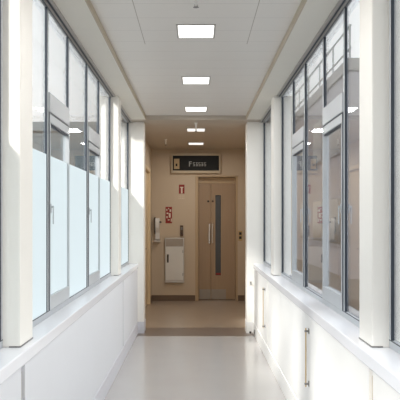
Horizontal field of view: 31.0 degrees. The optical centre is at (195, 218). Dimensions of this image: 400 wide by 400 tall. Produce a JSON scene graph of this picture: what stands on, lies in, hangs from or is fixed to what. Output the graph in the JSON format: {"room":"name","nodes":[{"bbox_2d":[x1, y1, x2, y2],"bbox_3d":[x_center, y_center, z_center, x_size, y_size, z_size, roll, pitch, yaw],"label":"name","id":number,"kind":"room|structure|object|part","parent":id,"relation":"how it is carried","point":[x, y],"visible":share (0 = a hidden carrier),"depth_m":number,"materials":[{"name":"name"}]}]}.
{"room":"hospital interior","nodes":[
{"label":"hospital interior","id":0,"kind":"room"},
{"bbox_2d":[0,270,136,399],"bbox_3d":[-0.822,1.050,4.125,0.140,0.840,10.250,0,0,0],"label":"wall","id":1,"kind":"structure","parent":0,"point":[74,366],"depth_m":4.77,"materials":[{"name":"white paint"}]},
{"bbox_2d":[0,264,137,384],"bbox_3d":[-0.836,0.605,4.125,0.181,0.060,10.250,0,0,0],"label":"window ledge","id":2,"kind":"object","parent":1,"relation":"on","point":[46,331],"visible":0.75,"depth_m":3.99,"materials":[{"name":"laminate"}]},
{"bbox_2d":[0,0,2,348],"bbox_3d":[-0.861,-0.338,1.304,0.050,1.825,3.833,0,0,0],"label":"window","id":3,"kind":"structure","parent":2,"relation":"on","point":[1,1],"depth_m":3.20,"materials":[{"name":"metal"}]},
{"bbox_2d":[3,0,32,347],"bbox_3d":[-0.892,-0.338,3.345,0.216,1.825,0.253,0,0,0],"label":"column","id":4,"kind":"structure","parent":2,"relation":"on","point":[17,14],"depth_m":3.22,"materials":[{"name":"white paint"}]},
{"bbox_2d":[33,0,114,326],"bbox_3d":[-0.851,-0.338,5.383,0.071,1.825,3.833,0,0,0],"label":"window","id":5,"kind":"structure","parent":2,"relation":"on","point":[72,197],"depth_m":5.07,"materials":[{"name":"glass"}]},
{"bbox_3d":[-0.847,-0.030,4.236,0.021,0.120,0.016,0,0,0],"label":"handle","id":6,"kind":"part","parent":5,"relation":"part of","materials":[{"name":"metal"}]},
{"bbox_3d":[-0.870,-0.040,4.551,0.028,1.156,0.650,0,0,0],"label":"sash","id":7,"kind":"part","parent":5,"relation":"part of","materials":[{"name":"glass"}]},
{"bbox_3d":[-0.879,-0.987,4.551,0.006,0.493,0.658,0,0,0],"label":"pane","id":8,"kind":"part","parent":5,"relation":"part of","materials":[{"name":"clear glass"}]},
{"bbox_3d":[-0.879,-0.058,4.551,0.006,1.031,0.612,0,0,0],"label":"pane","id":9,"kind":"part","parent":5,"relation":"part of","materials":[{"name":"clear glass"}]},
{"bbox_3d":[-0.879,-0.344,5.316,0.006,1.778,0.808,0,0,0],"label":"pane","id":10,"kind":"part","parent":5,"relation":"part of","materials":[{"name":"clear glass"}]},
{"bbox_3d":[-0.879,-0.987,6.091,0.006,0.493,0.678,0,0,0],"label":"pane","id":11,"kind":"part","parent":5,"relation":"part of","materials":[{"name":"clear glass"}]},
{"bbox_3d":[-0.879,-0.058,6.091,0.006,1.031,0.632,0,0,0],"label":"pane","id":12,"kind":"part","parent":5,"relation":"part of","materials":[{"name":"clear glass"}]},
{"bbox_3d":[-0.870,-0.040,6.091,0.028,1.156,0.670,0,0,0],"label":"sash","id":13,"kind":"part","parent":5,"relation":"part of","materials":[{"name":"glass"}]},
{"bbox_3d":[-0.879,-0.344,6.869,0.006,1.778,0.814,0,0,0],"label":"pane","id":14,"kind":"part","parent":5,"relation":"part of","materials":[{"name":"clear glass"}]},
{"bbox_2d":[111,96,120,275],"bbox_3d":[-0.892,-0.338,7.425,0.216,1.825,0.253,0,0,0],"label":"column","id":15,"kind":"structure","parent":2,"relation":"on","point":[115,101],"depth_m":7.30,"materials":[{"name":"white paint"}]},
{"bbox_2d":[121,105,131,268],"bbox_3d":[-0.849,-0.338,8.398,0.067,1.825,1.702,0,0,0],"label":"window","id":16,"kind":"structure","parent":2,"relation":"on","point":[124,123],"depth_m":8.82,"materials":[{"name":"metal"}]},
{"bbox_3d":[-0.879,-0.344,8.778,0.006,1.778,0.893,0,0,0],"label":"pane","id":17,"kind":"part","parent":16,"relation":"part of","materials":[{"name":"clear glass"}]},
{"bbox_2d":[93,322,137,399],"bbox_3d":[-0.753,1.395,4.125,0.017,0.150,10.250,0,0,0],"label":"baseboard","id":18,"kind":"structure","parent":1,"relation":"attached to","point":[103,390],"depth_m":6.73,"materials":[{"name":"plastic"}]},
{"bbox_2d":[129,122,145,332],"bbox_3d":[-0.833,0.110,9.389,0.334,2.720,0.290,0,0,0],"label":"column","id":19,"kind":"structure","parent":0,"point":[136,129],"depth_m":9.25,"materials":[{"name":"paint"}]},
{"bbox_3d":[-0.719,1.395,9.389,0.106,0.150,0.290,0,0,0],"label":"skirting","id":20,"kind":"part","parent":19,"relation":"part of","materials":[{"name":"plastic"}]},
{"bbox_2d":[145,140,151,294],"bbox_3d":[-0.900,0.110,11.240,0.200,2.720,3.420,0,0,0],"label":"wall","id":21,"kind":"structure","parent":0,"point":[148,151],"depth_m":12.95,"materials":[{"name":"paint"}]},
{"bbox_2d":[145,164,150,312],"bbox_3d":[-0.857,0.305,11.800,0.146,2.330,1.300,0,0,0],"label":"door","id":22,"kind":"structure","parent":21,"relation":"in","point":[147,169],"depth_m":12.39,"materials":[{"name":"brown wood"}]},
{"bbox_2d":[104,299,285,399],"bbox_3d":[0.000,1.520,6.100,2.000,0.100,14.400,0,0,0],"label":"floor","id":23,"kind":"structure","parent":0,"point":[154,367],"depth_m":7.53,"materials":[{"name":"tile"}]},
{"bbox_2d":[90,0,301,115],"bbox_3d":[0.000,-1.329,4.025,1.262,0.061,10.050,0,0,0],"label":"ceiling","id":24,"kind":"structure","parent":0,"point":[142,34],"depth_m":5.49,"materials":[{"name":"white paint"}]},
{"bbox_2d":[176,24,215,37],"bbox_3d":[0.000,-1.297,4.980,0.266,0.006,0.354,0,0,0],"label":"recessed light","id":25,"kind":"object","parent":24,"relation":"in","point":[183,30],"visible":1,"depth_m":4.95,"materials":[{"name":"white plastic"}]},
{"bbox_2d":[181,76,210,83],"bbox_3d":[0.000,-1.297,6.740,0.266,0.006,0.354,0,0,0],"label":"recessed light","id":26,"kind":"object","parent":24,"relation":"in","point":[185,79],"visible":1,"depth_m":6.68,"materials":[{"name":"white plastic"}]},
{"bbox_2d":[185,107,206,111],"bbox_3d":[0.000,-1.297,8.500,0.266,0.006,0.354,0,0,0],"label":"recessed light","id":27,"kind":"object","parent":24,"relation":"in","point":[187,109],"visible":1,"depth_m":8.52,"materials":[{"name":"white plastic"}]},
{"bbox_2d":[193,0,198,7],"bbox_3d":[0.000,-1.269,4.220,0.048,0.062,0.048,0,0,0],"label":"sprinkler","id":28,"kind":"object","parent":24,"relation":"attached to","point":[195,1],"visible":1,"depth_m":4.21,"materials":[{"name":"grey metal"}]},
{"bbox_2d":[53,0,338,149],"bbox_3d":[0.000,-1.308,6.150,2.000,0.124,14.300,0,0,0],"label":"ceiling","id":29,"kind":"structure","parent":0,"point":[221,132],"depth_m":6.50,"materials":[{"name":"white paint"}]},
{"bbox_2d":[186,128,205,131],"bbox_3d":[0.000,-1.247,10.080,0.266,0.006,0.354,0,0,0],"label":"recessed light","id":30,"kind":"object","parent":29,"relation":"in","point":[187,129],"visible":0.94,"depth_m":10.02,"materials":[{"name":"white plastic"}]},
{"bbox_2d":[187,129,204,131],"bbox_3d":[0.000,-1.247,10.080,0.242,0.004,0.330,0,0,0],"label":"diffuser","id":31,"kind":"object","parent":30,"relation":"attached to","point":[188,130],"depth_m":10.13,"materials":[{"name":"white plastic"}]},
{"bbox_2d":[188,142,203,144],"bbox_3d":[0.000,-1.247,11.920,0.266,0.006,0.354,0,0,0],"label":"recessed light","id":32,"kind":"object","parent":29,"relation":"in","point":[189,143],"visible":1,"depth_m":11.87,"materials":[{"name":"white plastic"}]},
{"bbox_2d":[152,150,244,294],"bbox_3d":[0.000,0.110,13.100,2.000,2.720,0.300,0,0,0],"label":"wall","id":33,"kind":"structure","parent":0,"point":[165,184],"depth_m":12.95,"materials":[{"name":"paint"}]},
{"bbox_2d":[154,217,160,241],"bbox_3d":[-0.686,0.189,12.890,0.136,0.443,0.120,0,0,0],"label":"dispenser","id":34,"kind":"object","parent":33,"relation":"attached to","point":[157,221],"visible":1,"depth_m":12.87,"materials":[{"name":"white plastic"}]},
{"bbox_2d":[166,207,171,222],"bbox_3d":[-0.490,-0.071,12.947,0.117,0.297,0.006,0,0,0],"label":"notice","id":35,"kind":"object","parent":33,"relation":"attached to","point":[168,209],"visible":1,"depth_m":12.95,"materials":[{"name":"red paper"}]},
{"bbox_2d":[165,238,183,282],"bbox_3d":[-0.386,0.738,12.909,0.342,0.803,0.082,0,0,0],"label":"cabinet","id":36,"kind":"object","parent":33,"relation":"attached to","point":[174,247],"visible":1,"depth_m":12.89,"materials":[{"name":"metal"}]},
{"bbox_3d":[-0.387,0.419,12.896,0.315,0.136,0.008,0,0,0],"label":"panel","id":37,"kind":"part","parent":36,"relation":"part of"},
{"bbox_3d":[-0.385,0.795,12.893,0.311,0.592,0.014,0,0,0],"label":"cabinet door","id":38,"kind":"part","parent":36,"relation":"part of","materials":[{"name":"metal"}]},
{"bbox_2d":[180,225,182,235],"bbox_3d":[-0.257,0.212,12.932,0.054,0.194,0.036,0,0,0],"label":"intercom","id":39,"kind":"object","parent":33,"relation":"attached to","point":[181,226],"visible":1,"depth_m":12.92,"materials":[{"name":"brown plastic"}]},
{"bbox_2d":[179,185,184,198],"bbox_3d":[-0.260,-0.490,12.946,0.106,0.257,0.008,0,0,0],"label":"sign","id":40,"kind":"object","parent":33,"relation":"attached to","point":[181,187],"visible":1,"depth_m":12.95,"materials":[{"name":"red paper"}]},
{"bbox_3d":[-0.257,-0.537,12.947,0.101,0.162,0.006,0,0,0],"label":"sign plate","id":41,"kind":"part","parent":40,"relation":"part of","materials":[{"name":"red plastic"}]},
{"bbox_2d":[171,153,220,172],"bbox_3d":[-0.002,-1.000,12.910,0.884,0.362,0.080,0,0,0],"label":"direction sign","id":42,"kind":"object","parent":33,"relation":"attached to","point":[180,162],"visible":1,"depth_m":12.88,"materials":[{"name":"black plastic"}]},
{"bbox_3d":[-0.345,-0.985,12.874,0.096,0.182,0.004,0,0,0],"label":"pictogram panel","id":43,"kind":"part","parent":42,"relation":"part of","materials":[{"name":"beige plastic"}]},
{"bbox_2d":[152,295,244,300],"bbox_3d":[0.037,1.420,12.944,1.675,0.100,0.012,0,0,0],"label":"baseboard","id":44,"kind":"structure","parent":33,"relation":"attached to","point":[154,297],"depth_m":12.94,"materials":[{"name":"brown wood"}]},
{"bbox_3d":[0.814,1.420,12.944,0.121,0.100,0.012,0,0,0],"label":"skirting","id":45,"kind":"part","parent":44,"relation":"part of","materials":[{"name":"brown wood"}]},
{"bbox_2d":[195,176,237,300],"bbox_3d":[0.370,0.345,13.040,0.764,2.250,0.200,0,0,0],"label":"door","id":46,"kind":"structure","parent":33,"relation":"in","point":[216,197],"depth_m":13.08,"materials":[{"name":"brown wood"}]},
{"bbox_3d":[0.162,1.368,13.079,0.201,0.181,0.005,0,0,0],"label":"kick plate","id":47,"kind":"part","parent":46,"relation":"part of","materials":[{"name":"brown metal"}]},
{"bbox_3d":[0.378,-0.698,13.100,0.672,0.116,0.060,0,0,0],"label":"header panel","id":48,"kind":"part","parent":46,"relation":"part of","materials":[{"name":"brown wood"}]},
{"bbox_3d":[0.402,0.295,13.101,0.106,1.464,0.018,0,0,0],"label":"vision pane","id":49,"kind":"part","parent":46,"relation":"part of","materials":[{"name":"grey glass"}]},
{"bbox_3d":[0.412,1.368,13.079,0.266,0.181,0.005,0,0,0],"label":"kick plate","id":50,"kind":"part","parent":46,"relation":"part of","materials":[{"name":"brown metal"}]},
{"bbox_2d":[238,231,241,240],"bbox_3d":[0.797,0.302,12.944,0.070,0.180,0.013,0,0,0],"label":"switch","id":51,"kind":"object","parent":33,"relation":"attached to","point":[239,232],"visible":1,"depth_m":12.94,"materials":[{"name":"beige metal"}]},
{"bbox_2d":[245,148,245,301],"bbox_3d":[0.938,0.110,11.240,0.125,2.720,3.420,0,0,0],"label":"wall","id":52,"kind":"structure","parent":0,"point":[245,148],"depth_m":12.73,"materials":[{"name":"paint"}]},
{"bbox_2d":[245,122,262,332],"bbox_3d":[0.825,0.110,9.389,0.351,2.720,0.290,0,0,0],"label":"column","id":53,"kind":"structure","parent":0,"point":[254,130],"depth_m":9.25,"materials":[{"name":"white paint"}]},
{"bbox_3d":[0.711,1.395,9.389,0.123,0.150,0.290,0,0,0],"label":"skirting","id":54,"kind":"part","parent":53,"relation":"part of","materials":[{"name":"white paint"}]},
{"bbox_2d":[254,269,399,399],"bbox_3d":[0.812,1.050,4.125,0.140,0.840,10.250,0,0,0],"label":"wall","id":55,"kind":"structure","parent":0,"point":[333,372],"depth_m":4.75,"materials":[{"name":"white paint"}]},
{"bbox_2d":[262,288,264,327],"bbox_3d":[0.727,0.953,7.720,0.030,0.435,0.024,0,0,0],"label":"bar","id":56,"kind":"object","parent":55,"relation":"attached to","point":[263,289],"visible":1,"depth_m":7.72,"materials":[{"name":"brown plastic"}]},
{"bbox_3d":[0.720,0.953,7.720,0.008,0.435,0.008,0,0,0],"label":"rod","id":57,"kind":"part","parent":56,"relation":"part of","materials":[{"name":"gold metal"}]},
{"bbox_2d":[253,322,296,399],"bbox_3d":[0.744,1.395,4.125,0.017,0.150,10.250,0,0,0],"label":"baseboard","id":58,"kind":"structure","parent":55,"relation":"attached to","point":[285,387],"depth_m":6.66,"materials":[{"name":"white paint"}]},
{"bbox_2d":[304,328,308,386],"bbox_3d":[0.727,0.907,4.720,0.030,0.385,0.024,0,0,0],"label":"bar","id":59,"kind":"object","parent":55,"relation":"attached to","point":[305,330],"visible":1,"depth_m":4.72,"materials":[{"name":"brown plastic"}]},
{"bbox_3d":[0.720,0.907,4.720,0.008,0.385,0.008,0,0,0],"label":"rod","id":60,"kind":"part","parent":59,"relation":"part of","materials":[{"name":"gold metal"}]},
{"bbox_2d":[253,264,399,393],"bbox_3d":[0.831,0.605,4.125,0.191,0.060,10.250,0,0,0],"label":"window ledge","id":61,"kind":"object","parent":55,"relation":"on","point":[385,362],"visible":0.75,"depth_m":3.79,"materials":[{"name":"laminate"}]},
{"bbox_2d":[260,105,270,268],"bbox_3d":[0.849,-0.338,8.398,0.067,1.825,1.702,0,0,0],"label":"window","id":62,"kind":"structure","parent":61,"relation":"on","point":[267,123],"depth_m":8.82,"materials":[{"name":"metal"}]},
{"bbox_2d":[271,96,280,275],"bbox_3d":[0.892,-0.338,7.425,0.216,1.825,0.253,0,0,0],"label":"column","id":63,"kind":"structure","parent":61,"relation":"on","point":[275,101],"depth_m":7.30,"materials":[{"name":"white paint"}]},
{"bbox_2d":[277,0,358,326],"bbox_3d":[0.851,-0.338,5.383,0.071,1.825,3.833,0,0,0],"label":"window","id":64,"kind":"structure","parent":61,"relation":"on","point":[308,117],"depth_m":5.37,"materials":[{"name":"glass"}]},
{"bbox_3d":[0.879,-0.344,6.869,0.006,1.778,0.814,0,0,0],"label":"pane","id":65,"kind":"part","parent":64,"relation":"part of","materials":[{"name":"clear glass"}]},
{"bbox_3d":[0.870,-0.040,6.091,0.028,1.156,0.670,0,0,0],"label":"sash","id":66,"kind":"part","parent":64,"relation":"part of","materials":[{"name":"metal"}]},
{"bbox_3d":[0.879,-0.058,6.091,0.006,1.031,0.632,0,0,0],"label":"pane","id":67,"kind":"part","parent":64,"relation":"part of","materials":[{"name":"clear glass"}]},
{"bbox_3d":[0.879,-0.987,6.091,0.006,0.493,0.678,0,0,0],"label":"pane","id":68,"kind":"part","parent":64,"relation":"part of","materials":[{"name":"clear glass"}]},
{"bbox_3d":[0.879,-0.344,5.316,0.006,1.778,0.808,0,0,0],"label":"pane","id":69,"kind":"part","parent":64,"relation":"part of","materials":[{"name":"clear glass"}]},
{"bbox_3d":[0.879,-0.058,4.551,0.006,1.031,0.612,0,0,0],"label":"pane","id":70,"kind":"part","parent":64,"relation":"part of","materials":[{"name":"clear glass"}]},
{"bbox_3d":[0.879,-0.987,4.551,0.006,0.493,0.658,0,0,0],"label":"pane","id":71,"kind":"part","parent":64,"relation":"part of","materials":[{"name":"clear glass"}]},
{"bbox_3d":[0.870,-0.040,4.551,0.028,1.156,0.650,0,0,0],"label":"sash","id":72,"kind":"part","parent":64,"relation":"part of","materials":[{"name":"metal"}]},
{"bbox_3d":[0.847,-0.030,4.236,0.021,0.120,0.016,0,0,0],"label":"handle","id":73,"kind":"part","parent":64,"relation":"part of","materials":[{"name":"metal"}]},
{"bbox_2d":[359,0,399,347],"bbox_3d":[0.892,-0.338,3.345,0.216,1.825,0.253,0,0,0],"label":"column","id":74,"kind":"structure","parent":61,"relation":"on","point":[373,14],"depth_m":3.22,"materials":[{"name":"white paint"}]},
{"bbox_2d":[389,0,399,353],"bbox_3d":[0.861,-0.338,1.304,0.050,1.825,3.833,0,0,0],"label":"window","id":75,"kind":"structure","parent":61,"relation":"on","point":[393,344],"depth_m":3.19,"materials":[{"name":"metal"}]},
{"bbox_3d":[0.873,-0.338,1.305,0.018,1.825,3.830,0,0,0],"label":"frame","id":76,"kind":"part","parent":75,"relation":"part of","materials":[{"name":"metal"}]},
{"label":"outside","id":77,"kind":"structure","parent":0,"visible":0},
{"bbox_2d":[328,271,358,318],"bbox_3d":[0.000,1.870,25.000,120.000,0.200,130.000,0,0,0],"label":"ground","id":78,"kind":"structure","parent":77,"point":[334,280],"depth_m":18.08,"materials":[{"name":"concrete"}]},
{"bbox_2d":[33,122,63,161],"bbox_3d":[-10.250,-1.809,46.000,15.700,7.159,12.200,0,0,0],"label":"building","id":79,"kind":"structure","parent":78,"relation":"on","point":[57,139],"depth_m":40.00,"materials":[{"name":"grey"}]},
{"bbox_2d":[327,58,358,278],"bbox_3d":[8.970,-1.483,48.070,9.060,6.507,53.860,0,0,0],"label":"building","id":80,"kind":"structure","parent":78,"relation":"on","point":[336,78],"depth_m":21.39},
{"bbox_2d":[330,24,351,72],"bbox_3d":[4.550,-5.229,47.600,0.067,1.025,52.800,0,0,0],"label":"roof railing","id":81,"kind":"object","parent":80,"relation":"on","point":[350,25],"visible":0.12,"depth_m":22.68,"materials":[{"name":"grey metal"}]},
{"bbox_3d":[4.550,-5.227,23.900,0.057,1.020,0.060,0,0,0],"label":"post","id":82,"kind":"part","parent":81,"relation":"part of","materials":[{"name":"grey metal"}]},
{"bbox_3d":[4.550,-5.037,47.600,0.057,0.060,52.800,0,0,0],"label":"rail","id":83,"kind":"part","parent":81,"relation":"part of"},
{"bbox_3d":[4.550,-5.707,47.600,0.067,0.070,52.800,0,0,0],"label":"rail","id":84,"kind":"part","parent":81,"relation":"part of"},
{"bbox_3d":[4.550,-5.227,21.300,0.057,1.020,0.060,0,0,0],"label":"post","id":85,"kind":"part","parent":81,"relation":"part of","materials":[{"name":"grey metal"}]}
]}

